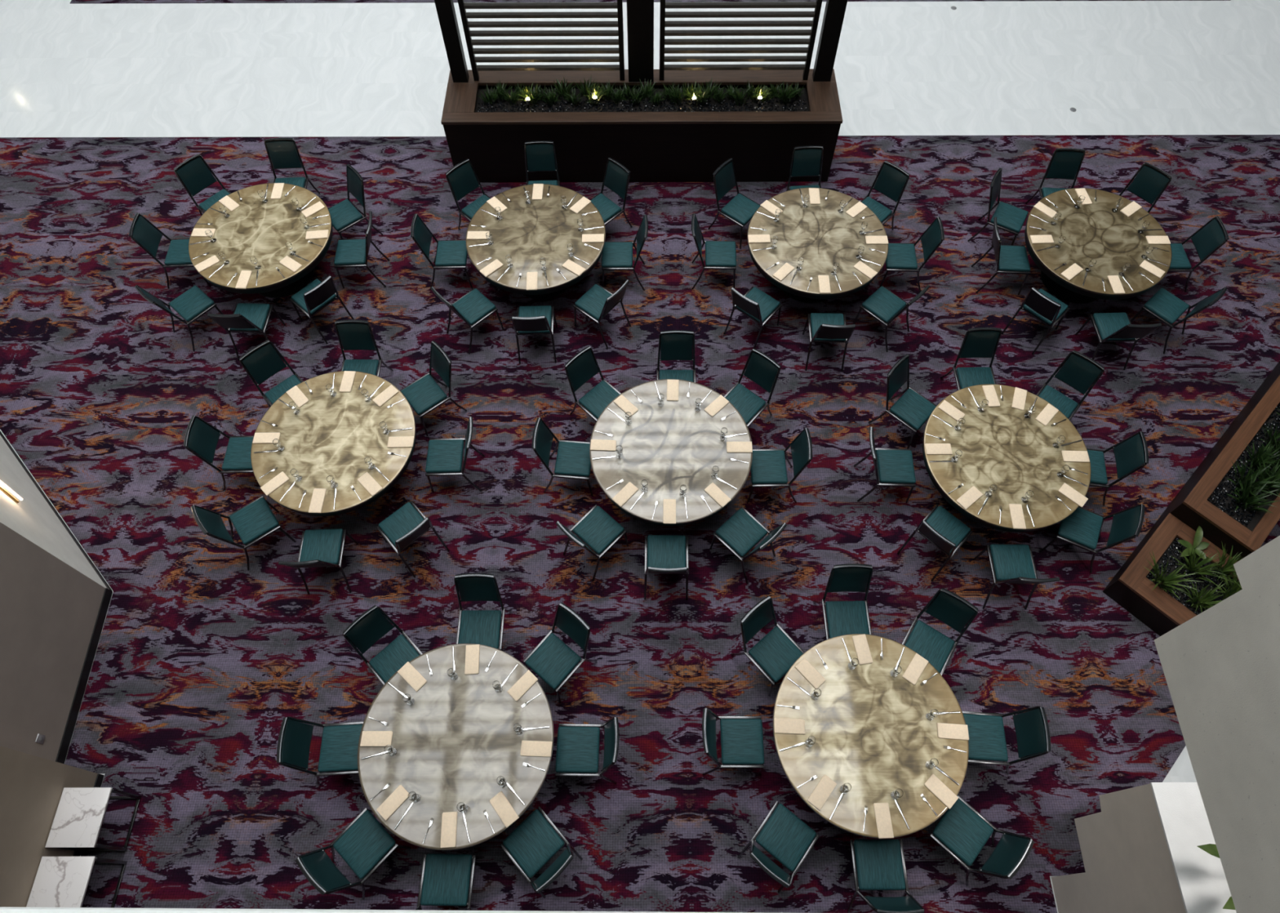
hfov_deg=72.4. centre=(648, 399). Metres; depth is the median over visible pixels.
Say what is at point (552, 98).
grass plant
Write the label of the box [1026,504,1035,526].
table knife
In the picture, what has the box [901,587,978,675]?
banquet chair
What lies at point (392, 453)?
fork
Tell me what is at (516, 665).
table knife
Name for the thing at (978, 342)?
banquet chair
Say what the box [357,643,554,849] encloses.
round table
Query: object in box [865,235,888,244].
folded napkin
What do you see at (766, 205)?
folded napkin
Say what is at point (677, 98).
grass plant
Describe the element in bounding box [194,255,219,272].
folded napkin
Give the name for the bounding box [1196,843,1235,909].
potted plant
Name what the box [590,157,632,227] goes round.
banquet chair
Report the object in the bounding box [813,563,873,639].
banquet chair
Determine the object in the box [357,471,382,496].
folded napkin
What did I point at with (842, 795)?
table knife
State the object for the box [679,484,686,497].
wine glass
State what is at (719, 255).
banquet chair
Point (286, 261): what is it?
folded napkin
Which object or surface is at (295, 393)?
folded napkin
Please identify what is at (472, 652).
folded napkin
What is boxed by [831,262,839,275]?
wine glass
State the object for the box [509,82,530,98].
grass plant
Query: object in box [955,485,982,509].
folded napkin
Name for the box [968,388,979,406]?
table knife
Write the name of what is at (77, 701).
baseboard
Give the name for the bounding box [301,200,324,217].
folded napkin
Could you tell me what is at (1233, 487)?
pebbles
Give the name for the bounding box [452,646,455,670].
table knife
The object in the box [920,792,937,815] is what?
fork
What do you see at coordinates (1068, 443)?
table knife
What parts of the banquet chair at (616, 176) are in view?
seat, rail, frame, backrest, rail, leg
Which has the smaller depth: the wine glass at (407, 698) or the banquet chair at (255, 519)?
the wine glass at (407, 698)
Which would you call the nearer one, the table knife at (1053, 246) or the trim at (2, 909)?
the trim at (2, 909)
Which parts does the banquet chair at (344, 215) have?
seat, rail, rail, backrest, frame, leg, leg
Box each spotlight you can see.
[525,97,529,107]
[592,95,596,103]
[692,96,696,104]
[758,95,761,104]
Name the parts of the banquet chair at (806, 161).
seat, rail, backrest, rail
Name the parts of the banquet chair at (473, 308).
rail, leg, frame, rail, leg, seat, rail, leg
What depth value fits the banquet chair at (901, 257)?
10.61 m
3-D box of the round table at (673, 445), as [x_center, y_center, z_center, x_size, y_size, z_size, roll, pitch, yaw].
[0.235,0.682,9.310,1.676,0.742,1.676,0,59,0]
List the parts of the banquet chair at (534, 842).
rail, seat, leg, frame, backrest, rail, rail, leg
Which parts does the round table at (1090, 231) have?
plate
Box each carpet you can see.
[0,134,1279,912]
[70,0,1231,3]
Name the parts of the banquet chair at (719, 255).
rail, leg, leg, backrest, frame, rail, seat, leg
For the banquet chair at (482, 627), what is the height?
0.942 m
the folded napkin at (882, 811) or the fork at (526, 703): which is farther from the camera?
the fork at (526, 703)
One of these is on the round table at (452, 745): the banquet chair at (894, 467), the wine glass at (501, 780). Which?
the wine glass at (501, 780)
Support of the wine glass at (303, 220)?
on the round table at (259, 229)
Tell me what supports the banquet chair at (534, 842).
on the carpet at (201, 660)
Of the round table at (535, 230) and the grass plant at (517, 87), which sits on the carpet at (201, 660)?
the round table at (535, 230)
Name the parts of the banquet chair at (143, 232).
rail, backrest, frame, leg, seat, rail, leg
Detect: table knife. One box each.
[189,240,210,244]
[208,263,224,277]
[253,449,277,453]
[255,270,258,285]
[280,481,294,501]
[301,196,315,208]
[309,222,329,226]
[333,488,336,509]
[360,751,386,759]
[369,382,384,396]
[374,466,389,480]
[387,682,404,696]
[389,427,412,431]
[394,801,413,829]
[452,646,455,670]
[462,812,470,842]
[480,208,497,216]
[497,267,509,280]
[501,663,517,685]
[506,782,524,804]
[522,725,549,730]
[544,270,548,285]
[573,255,589,264]
[583,226,604,229]
[592,455,615,459]
[607,408,625,421]
[630,492,644,509]
[684,496,688,518]
[716,477,737,488]
[725,432,746,436]
[756,211,774,217]
[779,742,805,751]
[786,676,809,694]
[789,270,797,284]
[829,792,843,819]
[835,275,841,290]
[841,638,851,661]
[861,257,880,265]
[864,228,882,233]
[894,799,909,829]
[896,647,904,665]
[928,460,951,462]
[932,414,953,426]
[935,765,959,784]
[938,711,959,714]
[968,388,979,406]
[977,497,988,515]
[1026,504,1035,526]
[1031,213,1049,222]
[1035,245,1053,251]
[1061,439,1082,445]
[1063,475,1087,486]
[1082,271,1087,285]
[1122,275,1133,290]
[1142,228,1161,231]
[1147,257,1168,266]
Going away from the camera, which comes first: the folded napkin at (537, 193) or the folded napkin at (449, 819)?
the folded napkin at (449, 819)
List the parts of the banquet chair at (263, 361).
rail, backrest, rail, rail, seat, rail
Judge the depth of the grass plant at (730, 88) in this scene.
11.40 m
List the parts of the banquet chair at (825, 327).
leg, leg, rail, seat, cross rail, frame, rail, leg, rail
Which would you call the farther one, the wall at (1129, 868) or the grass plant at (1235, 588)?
the grass plant at (1235, 588)
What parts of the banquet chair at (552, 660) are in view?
rail, seat, leg, leg, rail, frame, backrest, rail, leg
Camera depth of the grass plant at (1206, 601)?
8.45 m
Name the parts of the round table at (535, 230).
plate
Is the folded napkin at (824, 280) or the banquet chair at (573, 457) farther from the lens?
the folded napkin at (824, 280)
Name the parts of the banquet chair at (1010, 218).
leg, leg, frame, backrest, rail, rail, seat, leg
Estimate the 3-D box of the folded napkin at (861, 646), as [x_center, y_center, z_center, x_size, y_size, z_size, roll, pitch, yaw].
[1.939,2.257,7.911,0.126,0.014,0.263,-7,59,-4]
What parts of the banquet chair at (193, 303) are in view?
rail, backrest, frame, leg, leg, seat, rail, leg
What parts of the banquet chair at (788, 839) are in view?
leg, rail, rail, backrest, frame, cross rail, leg, seat, rail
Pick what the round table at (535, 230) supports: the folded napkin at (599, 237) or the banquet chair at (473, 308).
the folded napkin at (599, 237)
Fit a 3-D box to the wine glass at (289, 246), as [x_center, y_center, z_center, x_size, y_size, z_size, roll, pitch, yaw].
[-4.210,-1.782,10.283,0.071,0.158,0.071,39,66,21]
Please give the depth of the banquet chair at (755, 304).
10.26 m
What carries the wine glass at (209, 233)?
on the round table at (259, 229)
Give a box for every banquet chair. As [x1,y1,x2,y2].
[128,213,211,288]
[134,284,223,351]
[173,153,231,216]
[183,415,253,489]
[191,495,296,570]
[207,302,285,360]
[239,339,302,407]
[264,137,319,193]
[276,715,363,783]
[278,528,358,594]
[289,275,355,343]
[295,807,411,899]
[328,164,382,239]
[333,210,390,288]
[334,320,392,376]
[342,604,422,684]
[376,500,449,577]
[400,340,466,435]
[410,213,472,289]
[415,853,484,910]
[425,416,484,492]
[431,286,503,354]
[444,159,490,229]
[453,573,511,651]
[500,806,582,897]
[511,305,557,364]
[523,602,597,702]
[524,140,560,186]
[532,417,592,496]
[555,504,628,581]
[555,715,618,783]
[564,346,621,422]
[573,279,631,348]
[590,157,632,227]
[601,214,648,290]
[644,534,688,599]
[656,329,695,382]
[691,213,736,289]
[701,706,764,775]
[707,158,759,248]
[709,506,786,583]
[723,286,782,349]
[724,348,781,428]
[730,595,804,696]
[737,800,819,892]
[746,427,812,502]
[786,145,823,191]
[802,312,855,371]
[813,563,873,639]
[840,838,924,912]
[853,284,929,351]
[853,426,915,502]
[860,160,909,230]
[867,354,936,448]
[879,216,944,292]
[897,504,973,581]
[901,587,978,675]
[915,794,1034,885]
[940,327,1001,390]
[962,706,1050,773]
[967,168,1028,244]
[971,217,1030,294]
[973,543,1059,609]
[1001,286,1069,354]
[1025,147,1085,204]
[1035,350,1104,420]
[1039,503,1144,573]
[1075,312,1161,370]
[1086,431,1148,505]
[1119,162,1172,213]
[1130,286,1226,353]
[1167,215,1229,292]
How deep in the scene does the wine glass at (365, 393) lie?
9.21 m
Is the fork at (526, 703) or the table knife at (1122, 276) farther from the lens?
the table knife at (1122, 276)
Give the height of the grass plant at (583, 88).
0.222 m
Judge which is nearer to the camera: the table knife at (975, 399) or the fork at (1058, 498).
the fork at (1058, 498)
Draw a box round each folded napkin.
[191,227,215,236]
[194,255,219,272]
[218,195,239,211]
[235,270,252,288]
[252,432,280,443]
[260,471,289,495]
[270,182,284,199]
[279,255,302,271]
[286,385,308,407]
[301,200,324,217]
[305,229,328,239]
[308,488,326,512]
[338,370,355,391]
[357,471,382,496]
[360,730,392,746]
[372,384,399,406]
[376,784,408,820]
[386,435,413,447]
[397,661,426,691]
[440,811,457,847]
[464,644,479,674]
[466,231,488,239]
[479,258,503,277]
[486,196,506,212]
[489,791,519,827]
[506,669,537,701]
[520,740,552,756]
[526,271,537,289]
[532,183,543,199]
[562,258,585,275]
[569,196,591,213]
[582,233,604,242]
[590,439,616,450]
[612,481,638,506]
[613,394,638,415]
[662,498,675,524]
[666,379,679,400]
[704,395,728,416]
[704,482,731,506]
[726,441,752,452]
[747,234,770,243]
[760,200,782,215]
[773,262,794,280]
[773,717,804,733]
[795,657,825,688]
[807,774,836,810]
[808,187,820,204]
[817,275,831,293]
[845,201,866,217]
[851,634,872,664]
[853,260,877,279]
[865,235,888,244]
[873,802,893,838]
[902,653,928,684]
[924,443,952,454]
[924,773,958,808]
[937,400,964,421]
[937,722,968,739]
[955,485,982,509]
[982,384,999,406]
[1008,503,1026,528]
[1011,386,1026,410]
[1029,235,1053,244]
[1033,201,1056,217]
[1035,403,1058,426]
[1058,483,1088,506]
[1060,262,1083,280]
[1061,450,1089,462]
[1075,187,1092,204]
[1107,275,1124,293]
[1120,200,1142,216]
[1139,260,1164,278]
[1145,235,1170,244]
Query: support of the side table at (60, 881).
on the carpet at (201, 660)
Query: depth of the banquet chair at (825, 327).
10.10 m
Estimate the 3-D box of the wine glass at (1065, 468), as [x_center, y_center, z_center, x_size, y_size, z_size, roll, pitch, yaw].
[4.161,0.714,8.758,0.071,0.158,0.071,-26,62,-15]
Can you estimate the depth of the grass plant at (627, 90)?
11.39 m
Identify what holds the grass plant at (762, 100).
in the planter box at (673, 146)
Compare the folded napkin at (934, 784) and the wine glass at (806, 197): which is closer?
the folded napkin at (934, 784)
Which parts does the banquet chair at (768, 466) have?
leg, rail, seat, rail, leg, leg, frame, backrest, rail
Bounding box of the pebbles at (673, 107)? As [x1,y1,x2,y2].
[477,98,807,112]
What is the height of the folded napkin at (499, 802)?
0.014 m
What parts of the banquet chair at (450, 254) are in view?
rail, backrest, frame, leg, rail, seat, rail, leg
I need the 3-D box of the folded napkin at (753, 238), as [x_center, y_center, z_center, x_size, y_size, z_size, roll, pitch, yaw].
[1.326,-1.927,10.447,0.263,0.014,0.126,-1,59,-1]
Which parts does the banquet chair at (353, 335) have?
rail, backrest, frame, rail, seat, rail, leg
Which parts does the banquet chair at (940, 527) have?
leg, rail, cross rail, frame, rail, leg, seat, rail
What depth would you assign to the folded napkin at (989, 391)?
9.29 m
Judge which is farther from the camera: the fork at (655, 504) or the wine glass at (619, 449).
the wine glass at (619, 449)
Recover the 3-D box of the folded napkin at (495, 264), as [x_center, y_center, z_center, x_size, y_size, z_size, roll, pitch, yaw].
[-1.833,-1.544,10.220,0.263,0.014,0.126,-39,66,-21]
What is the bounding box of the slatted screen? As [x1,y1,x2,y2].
[434,0,847,82]
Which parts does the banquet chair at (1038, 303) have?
leg, cross rail, frame, leg, seat, rail, rail, leg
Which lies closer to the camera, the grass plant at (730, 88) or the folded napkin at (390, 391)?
the folded napkin at (390, 391)
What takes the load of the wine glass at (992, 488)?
on the round table at (1003, 448)
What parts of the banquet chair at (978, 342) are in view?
leg, rail, seat, frame, backrest, rail, rail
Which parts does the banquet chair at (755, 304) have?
leg, rail, rail, frame, cross rail, leg, seat, rail, leg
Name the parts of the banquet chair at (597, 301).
leg, rail, seat, leg, cross rail, rail, frame, rail, leg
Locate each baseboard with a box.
[0,431,112,591]
[55,587,112,764]
[72,773,104,856]
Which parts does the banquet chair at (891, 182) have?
seat, frame, rail, backrest, leg, rail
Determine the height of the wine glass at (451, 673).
0.158 m
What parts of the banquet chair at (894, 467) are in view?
leg, leg, rail, backrest, frame, rail, seat, rail, leg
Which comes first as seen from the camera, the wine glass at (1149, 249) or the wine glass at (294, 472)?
the wine glass at (294, 472)
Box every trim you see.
[0,906,762,912]
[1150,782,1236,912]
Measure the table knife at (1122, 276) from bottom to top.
0.008 m
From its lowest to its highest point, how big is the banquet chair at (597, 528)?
0.942 m
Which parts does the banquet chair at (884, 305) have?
leg, rail, seat, leg, rail, frame, leg, rail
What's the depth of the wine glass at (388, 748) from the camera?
7.40 m
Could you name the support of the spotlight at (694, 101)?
in the planter box at (673, 146)
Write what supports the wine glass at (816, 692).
on the round table at (872, 731)
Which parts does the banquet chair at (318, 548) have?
rail, rail, leg, frame, seat, rail, leg, leg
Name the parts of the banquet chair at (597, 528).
leg, rail, backrest, frame, rail, cross rail, leg, seat, rail, leg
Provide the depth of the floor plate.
12.70 m
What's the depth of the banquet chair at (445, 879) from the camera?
7.22 m
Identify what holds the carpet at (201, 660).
on the floor
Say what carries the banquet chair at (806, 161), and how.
on the carpet at (201, 660)
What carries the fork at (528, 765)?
on the round table at (452, 745)
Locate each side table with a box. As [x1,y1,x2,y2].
[26,856,127,907]
[44,786,141,851]
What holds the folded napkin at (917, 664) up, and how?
on the round table at (872, 731)
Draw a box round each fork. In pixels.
[259,467,276,478]
[298,488,306,507]
[350,485,360,500]
[368,716,387,725]
[369,782,391,800]
[387,451,406,456]
[422,817,433,843]
[426,654,432,675]
[483,808,494,833]
[484,650,496,671]
[520,693,541,706]
[522,762,544,770]
[605,479,622,489]
[652,500,657,519]
[700,494,711,511]
[777,704,799,708]
[796,774,817,787]
[815,648,828,668]
[862,806,867,831]
[880,638,883,659]
[920,672,937,685]
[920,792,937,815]
[925,433,945,440]
[942,745,966,752]
[947,483,963,493]
[999,505,1001,524]
[1000,385,1003,400]
[1054,494,1071,510]
[1069,466,1088,474]
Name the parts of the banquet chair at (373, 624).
rail, backrest, frame, rail, seat, rail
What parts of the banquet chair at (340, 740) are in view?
rail, backrest, frame, leg, rail, seat, rail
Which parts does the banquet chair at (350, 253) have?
leg, seat, rail, rail, frame, leg, leg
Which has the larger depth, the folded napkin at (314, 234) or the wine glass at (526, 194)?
the wine glass at (526, 194)
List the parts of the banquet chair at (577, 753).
seat, rail, rail, frame, leg, backrest, rail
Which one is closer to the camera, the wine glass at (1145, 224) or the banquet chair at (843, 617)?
the banquet chair at (843, 617)
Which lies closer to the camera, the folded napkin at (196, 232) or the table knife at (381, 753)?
the table knife at (381, 753)
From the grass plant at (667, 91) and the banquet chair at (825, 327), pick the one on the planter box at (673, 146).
the grass plant at (667, 91)
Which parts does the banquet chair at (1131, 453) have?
rail, seat, rail, leg, frame, backrest, rail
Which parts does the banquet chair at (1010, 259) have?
leg, leg, frame, rail, rail, seat, leg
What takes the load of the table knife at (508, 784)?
on the round table at (452, 745)
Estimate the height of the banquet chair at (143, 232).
0.942 m
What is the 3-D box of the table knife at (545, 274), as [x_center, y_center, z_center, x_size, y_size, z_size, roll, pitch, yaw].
[-1.183,-1.417,10.145,0.021,0.008,0.240,-12,59,-7]
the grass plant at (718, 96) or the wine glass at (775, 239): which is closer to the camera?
the wine glass at (775, 239)
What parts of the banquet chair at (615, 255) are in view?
leg, seat, rail, rail, leg, leg, frame, backrest, rail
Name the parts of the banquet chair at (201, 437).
rail, backrest, frame, leg, rail, seat, rail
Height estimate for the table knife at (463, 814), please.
0.008 m
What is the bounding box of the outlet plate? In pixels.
[35,733,44,743]
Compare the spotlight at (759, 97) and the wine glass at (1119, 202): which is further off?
the spotlight at (759, 97)
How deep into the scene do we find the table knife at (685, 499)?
8.65 m
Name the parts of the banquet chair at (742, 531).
leg, rail, seat, leg, cross rail, rail, frame, backrest, leg, rail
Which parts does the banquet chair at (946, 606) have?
rail, seat, frame, rail, backrest, rail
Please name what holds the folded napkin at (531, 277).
on the round table at (535, 230)
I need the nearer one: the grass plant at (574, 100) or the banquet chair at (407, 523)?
the banquet chair at (407, 523)
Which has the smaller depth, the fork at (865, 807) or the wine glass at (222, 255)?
the fork at (865, 807)
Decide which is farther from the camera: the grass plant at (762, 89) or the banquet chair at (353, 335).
the grass plant at (762, 89)
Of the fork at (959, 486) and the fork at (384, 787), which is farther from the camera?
the fork at (959, 486)
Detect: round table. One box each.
[188,182,333,297]
[250,370,415,515]
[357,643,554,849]
[465,183,605,298]
[589,378,752,525]
[747,187,888,302]
[773,633,968,838]
[922,383,1090,532]
[1024,187,1171,303]
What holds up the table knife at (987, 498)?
on the round table at (1003, 448)
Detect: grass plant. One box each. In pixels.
[478,84,500,104]
[488,80,511,100]
[499,85,520,105]
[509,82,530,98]
[516,83,536,102]
[521,84,545,104]
[533,85,550,102]
[542,85,562,106]
[553,76,576,99]
[563,88,584,105]
[575,75,599,98]
[586,84,608,100]
[586,90,602,106]
[599,81,616,100]
[609,85,626,104]
[616,81,636,99]
[625,85,646,105]
[634,79,657,100]
[648,90,665,106]
[658,80,681,100]
[665,83,693,105]
[680,82,698,100]
[683,80,702,101]
[689,82,715,105]
[697,79,723,99]
[708,85,729,103]
[724,84,741,100]
[728,84,750,106]
[739,81,761,99]
[752,84,773,100]
[753,86,773,104]
[764,82,782,98]
[772,80,800,104]
[786,82,804,99]
[1144,550,1204,598]
[1171,544,1224,587]
[1182,580,1226,611]
[1212,540,1243,587]
[1215,567,1242,599]
[1226,457,1279,499]
[1226,471,1279,513]
[1244,437,1279,476]
[1246,454,1279,496]
[1261,424,1279,449]
[1262,436,1279,468]
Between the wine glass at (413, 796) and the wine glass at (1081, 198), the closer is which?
the wine glass at (413, 796)
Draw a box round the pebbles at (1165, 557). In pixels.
[1146,537,1239,614]
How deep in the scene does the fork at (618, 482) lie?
8.77 m
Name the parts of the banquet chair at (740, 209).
leg, rail, backrest, frame, rail, seat, leg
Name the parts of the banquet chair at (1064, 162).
leg, rail, seat, rail, frame, backrest, rail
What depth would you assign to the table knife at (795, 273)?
10.15 m
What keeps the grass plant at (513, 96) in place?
in the planter box at (673, 146)
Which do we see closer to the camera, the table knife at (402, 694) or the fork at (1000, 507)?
the table knife at (402, 694)
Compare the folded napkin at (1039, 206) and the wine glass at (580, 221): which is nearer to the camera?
the wine glass at (580, 221)
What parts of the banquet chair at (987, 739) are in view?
rail, seat, rail, leg, frame, backrest, rail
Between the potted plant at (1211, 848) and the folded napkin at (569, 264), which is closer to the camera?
the potted plant at (1211, 848)
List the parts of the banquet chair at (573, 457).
rail, backrest, frame, leg, leg, rail, seat, rail, leg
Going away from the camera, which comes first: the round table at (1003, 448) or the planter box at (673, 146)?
the round table at (1003, 448)
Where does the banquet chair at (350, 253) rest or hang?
on the carpet at (201, 660)
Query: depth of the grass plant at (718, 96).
11.35 m
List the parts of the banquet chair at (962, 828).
leg, rail, seat, leg, rail, leg, frame, backrest, rail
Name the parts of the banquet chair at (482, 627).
rail, rail, backrest, frame, seat, rail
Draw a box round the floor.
[0,0,1279,912]
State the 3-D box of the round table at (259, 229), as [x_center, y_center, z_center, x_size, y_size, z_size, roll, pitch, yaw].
[-4.664,-1.810,10.828,1.676,0.742,1.676,0,59,0]
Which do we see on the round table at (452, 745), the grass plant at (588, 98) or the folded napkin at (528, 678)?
the folded napkin at (528, 678)
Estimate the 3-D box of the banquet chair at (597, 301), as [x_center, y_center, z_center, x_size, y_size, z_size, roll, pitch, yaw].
[-0.540,-1.135,10.289,0.586,0.942,0.448,35,65,19]
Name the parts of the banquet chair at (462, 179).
rail, leg, backrest, rail, frame, seat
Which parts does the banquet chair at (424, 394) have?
rail, seat, leg, rail, leg, backrest, frame, rail, leg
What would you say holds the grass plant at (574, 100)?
in the planter box at (673, 146)
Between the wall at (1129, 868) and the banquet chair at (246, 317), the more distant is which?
the banquet chair at (246, 317)
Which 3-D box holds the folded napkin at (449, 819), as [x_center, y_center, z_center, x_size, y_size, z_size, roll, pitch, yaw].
[-1.632,3.516,7.155,0.126,0.014,0.263,-3,59,-2]
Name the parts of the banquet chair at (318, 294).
leg, rail, seat, rail, leg, frame, cross rail, leg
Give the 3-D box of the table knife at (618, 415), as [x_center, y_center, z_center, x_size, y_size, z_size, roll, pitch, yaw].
[-0.335,0.155,9.191,0.240,0.008,0.021,36,65,20]
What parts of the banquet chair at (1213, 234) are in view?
seat, rail, leg, frame, backrest, rail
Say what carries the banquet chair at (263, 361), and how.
on the carpet at (201, 660)
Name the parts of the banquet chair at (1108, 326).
leg, rail, leg, seat, cross rail, leg, frame, rail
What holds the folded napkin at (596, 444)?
on the round table at (673, 445)
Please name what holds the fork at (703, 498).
on the round table at (673, 445)
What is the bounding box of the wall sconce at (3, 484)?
[0,480,22,502]
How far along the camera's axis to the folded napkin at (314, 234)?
10.48 m
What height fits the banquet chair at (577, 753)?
0.942 m
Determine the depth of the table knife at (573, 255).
10.29 m
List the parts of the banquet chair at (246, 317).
rail, rail, leg, frame, cross rail, seat, rail, leg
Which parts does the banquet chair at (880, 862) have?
leg, leg, rail, seat, frame, backrest, rail, rail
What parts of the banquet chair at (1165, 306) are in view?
leg, rail, seat, leg, leg, frame, backrest, rail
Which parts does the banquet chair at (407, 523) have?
rail, seat, leg, rail, frame, cross rail, rail, leg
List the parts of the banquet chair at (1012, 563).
leg, leg, rail, seat, frame, leg, rail, rail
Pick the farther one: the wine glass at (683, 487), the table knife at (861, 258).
the table knife at (861, 258)
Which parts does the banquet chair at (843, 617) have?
leg, rail, seat, frame, backrest, rail, rail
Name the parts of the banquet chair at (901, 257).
leg, seat, rail, leg, frame, backrest, rail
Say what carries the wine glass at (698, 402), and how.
on the round table at (673, 445)
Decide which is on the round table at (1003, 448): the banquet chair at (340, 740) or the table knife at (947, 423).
the table knife at (947, 423)
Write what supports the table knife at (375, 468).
on the round table at (329, 435)
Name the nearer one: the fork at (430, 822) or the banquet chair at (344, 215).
the fork at (430, 822)
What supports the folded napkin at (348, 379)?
on the round table at (329, 435)
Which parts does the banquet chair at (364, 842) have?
rail, backrest, frame, leg, rail, leg, seat, rail, leg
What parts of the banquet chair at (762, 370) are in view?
rail, seat, rail, frame, backrest, rail, leg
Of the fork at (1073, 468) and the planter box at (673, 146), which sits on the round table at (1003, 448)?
the fork at (1073, 468)
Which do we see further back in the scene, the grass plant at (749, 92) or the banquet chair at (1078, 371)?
the grass plant at (749, 92)
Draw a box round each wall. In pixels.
[0,435,106,587]
[0,522,105,760]
[0,746,97,906]
[1050,783,1186,912]
[1154,535,1279,912]
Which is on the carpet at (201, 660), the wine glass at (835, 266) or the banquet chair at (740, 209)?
the banquet chair at (740, 209)
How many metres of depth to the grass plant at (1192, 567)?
8.61 m
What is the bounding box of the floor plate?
[1070,107,1075,111]
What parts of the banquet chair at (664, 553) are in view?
leg, rail, frame, seat, rail, leg, rail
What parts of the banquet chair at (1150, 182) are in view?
rail, backrest, rail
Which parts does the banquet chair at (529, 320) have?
rail, leg, rail, frame, cross rail, seat, rail, leg, leg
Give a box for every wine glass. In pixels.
[204,229,216,242]
[217,251,229,264]
[218,204,230,217]
[249,256,261,269]
[257,190,267,203]
[272,438,284,451]
[285,241,295,254]
[288,401,300,414]
[289,468,302,480]
[291,198,301,211]
[299,215,309,228]
[325,383,336,396]
[326,475,337,488]
[361,388,371,401]
[364,456,374,469]
[379,421,389,434]
[383,744,396,755]
[402,693,414,705]
[408,791,420,802]
[447,667,457,679]
[456,801,467,813]
[485,231,493,244]
[492,680,502,692]
[494,206,502,219]
[496,775,506,786]
[505,254,512,267]
[513,723,523,734]
[524,191,531,204]
[539,257,546,271]
[560,195,567,208]
[567,243,573,256]
[577,218,583,231]
[615,444,622,457]
[625,411,631,424]
[640,479,648,492]
[657,393,664,406]
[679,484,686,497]
[694,398,702,411]
[711,465,719,478]
[720,426,727,439]
[770,235,777,248]
[773,208,781,222]
[795,257,804,271]
[802,194,809,207]
[804,735,815,746]
[810,688,821,699]
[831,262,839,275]
[837,200,845,213]
[840,782,851,793]
[848,657,858,669]
[856,245,864,258]
[859,222,867,235]
[889,665,902,676]
[890,788,903,799]
[925,708,938,720]
[925,757,938,768]
[951,449,962,462]
[954,417,964,431]
[977,399,988,412]
[984,484,996,497]
[1021,489,1033,502]
[1024,405,1035,418]
[1050,212,1061,225]
[1053,435,1065,448]
[1054,235,1065,248]
[1057,464,1070,477]
[1074,195,1084,208]
[1084,258,1096,271]
[1111,199,1123,212]
[1118,262,1130,275]
[1137,220,1150,233]
[1141,245,1153,258]
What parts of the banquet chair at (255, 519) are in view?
rail, backrest, frame, leg, rail, leg, seat, rail, leg, leg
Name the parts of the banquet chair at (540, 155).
rail, backrest, rail, seat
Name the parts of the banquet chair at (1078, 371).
rail, seat, rail, rail, frame, backrest, rail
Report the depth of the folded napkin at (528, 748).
7.47 m
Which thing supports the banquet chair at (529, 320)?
on the carpet at (201, 660)
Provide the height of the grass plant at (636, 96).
0.166 m
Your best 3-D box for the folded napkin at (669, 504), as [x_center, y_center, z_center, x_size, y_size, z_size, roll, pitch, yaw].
[0.210,1.097,8.617,0.126,0.014,0.263,1,59,0]
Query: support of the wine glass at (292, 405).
on the round table at (329, 435)
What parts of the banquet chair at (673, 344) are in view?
seat, backrest, rail, rail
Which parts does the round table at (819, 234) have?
plate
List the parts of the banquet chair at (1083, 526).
leg, rail, seat, rail, leg, leg, frame, backrest, rail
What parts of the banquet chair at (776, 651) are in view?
leg, rail, backrest, frame, rail, leg, leg, seat, rail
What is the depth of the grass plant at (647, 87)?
11.39 m
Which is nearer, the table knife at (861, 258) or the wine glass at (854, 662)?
the wine glass at (854, 662)
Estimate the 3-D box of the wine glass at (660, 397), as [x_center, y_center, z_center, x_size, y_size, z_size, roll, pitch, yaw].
[0.133,0.002,9.195,0.071,0.158,0.071,-19,61,-11]
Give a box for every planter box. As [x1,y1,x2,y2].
[440,68,842,182]
[1102,512,1239,635]
[1151,360,1279,560]
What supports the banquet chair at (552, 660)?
on the carpet at (201, 660)
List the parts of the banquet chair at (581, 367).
leg, rail, backrest, frame, rail, seat, rail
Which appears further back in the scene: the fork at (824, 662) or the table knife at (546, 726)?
the fork at (824, 662)
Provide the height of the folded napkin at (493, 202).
0.014 m
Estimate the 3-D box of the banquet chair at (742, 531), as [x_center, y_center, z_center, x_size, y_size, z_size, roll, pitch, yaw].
[1.004,1.369,8.769,0.448,0.942,0.586,-40,66,-21]
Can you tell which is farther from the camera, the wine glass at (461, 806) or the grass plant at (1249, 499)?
the grass plant at (1249, 499)
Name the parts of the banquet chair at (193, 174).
rail, backrest, rail, rail, seat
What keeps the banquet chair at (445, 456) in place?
on the carpet at (201, 660)
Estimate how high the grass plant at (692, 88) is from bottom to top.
0.202 m
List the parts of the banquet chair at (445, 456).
leg, rail, seat, rail, cross rail, frame, backrest, rail, leg, leg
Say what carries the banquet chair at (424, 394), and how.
on the carpet at (201, 660)
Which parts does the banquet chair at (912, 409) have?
leg, frame, rail, leg, backrest, rail, leg, seat, rail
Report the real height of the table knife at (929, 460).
0.008 m
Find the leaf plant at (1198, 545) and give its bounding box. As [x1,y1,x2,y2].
[1177,525,1209,559]
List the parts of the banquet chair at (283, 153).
rail, backrest, frame, rail, seat, rail, leg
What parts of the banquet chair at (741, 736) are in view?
rail, leg, backrest, frame, rail, rail, seat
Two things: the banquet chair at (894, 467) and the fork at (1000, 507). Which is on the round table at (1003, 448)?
the fork at (1000, 507)
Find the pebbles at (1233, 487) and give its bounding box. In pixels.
[1207,402,1279,526]

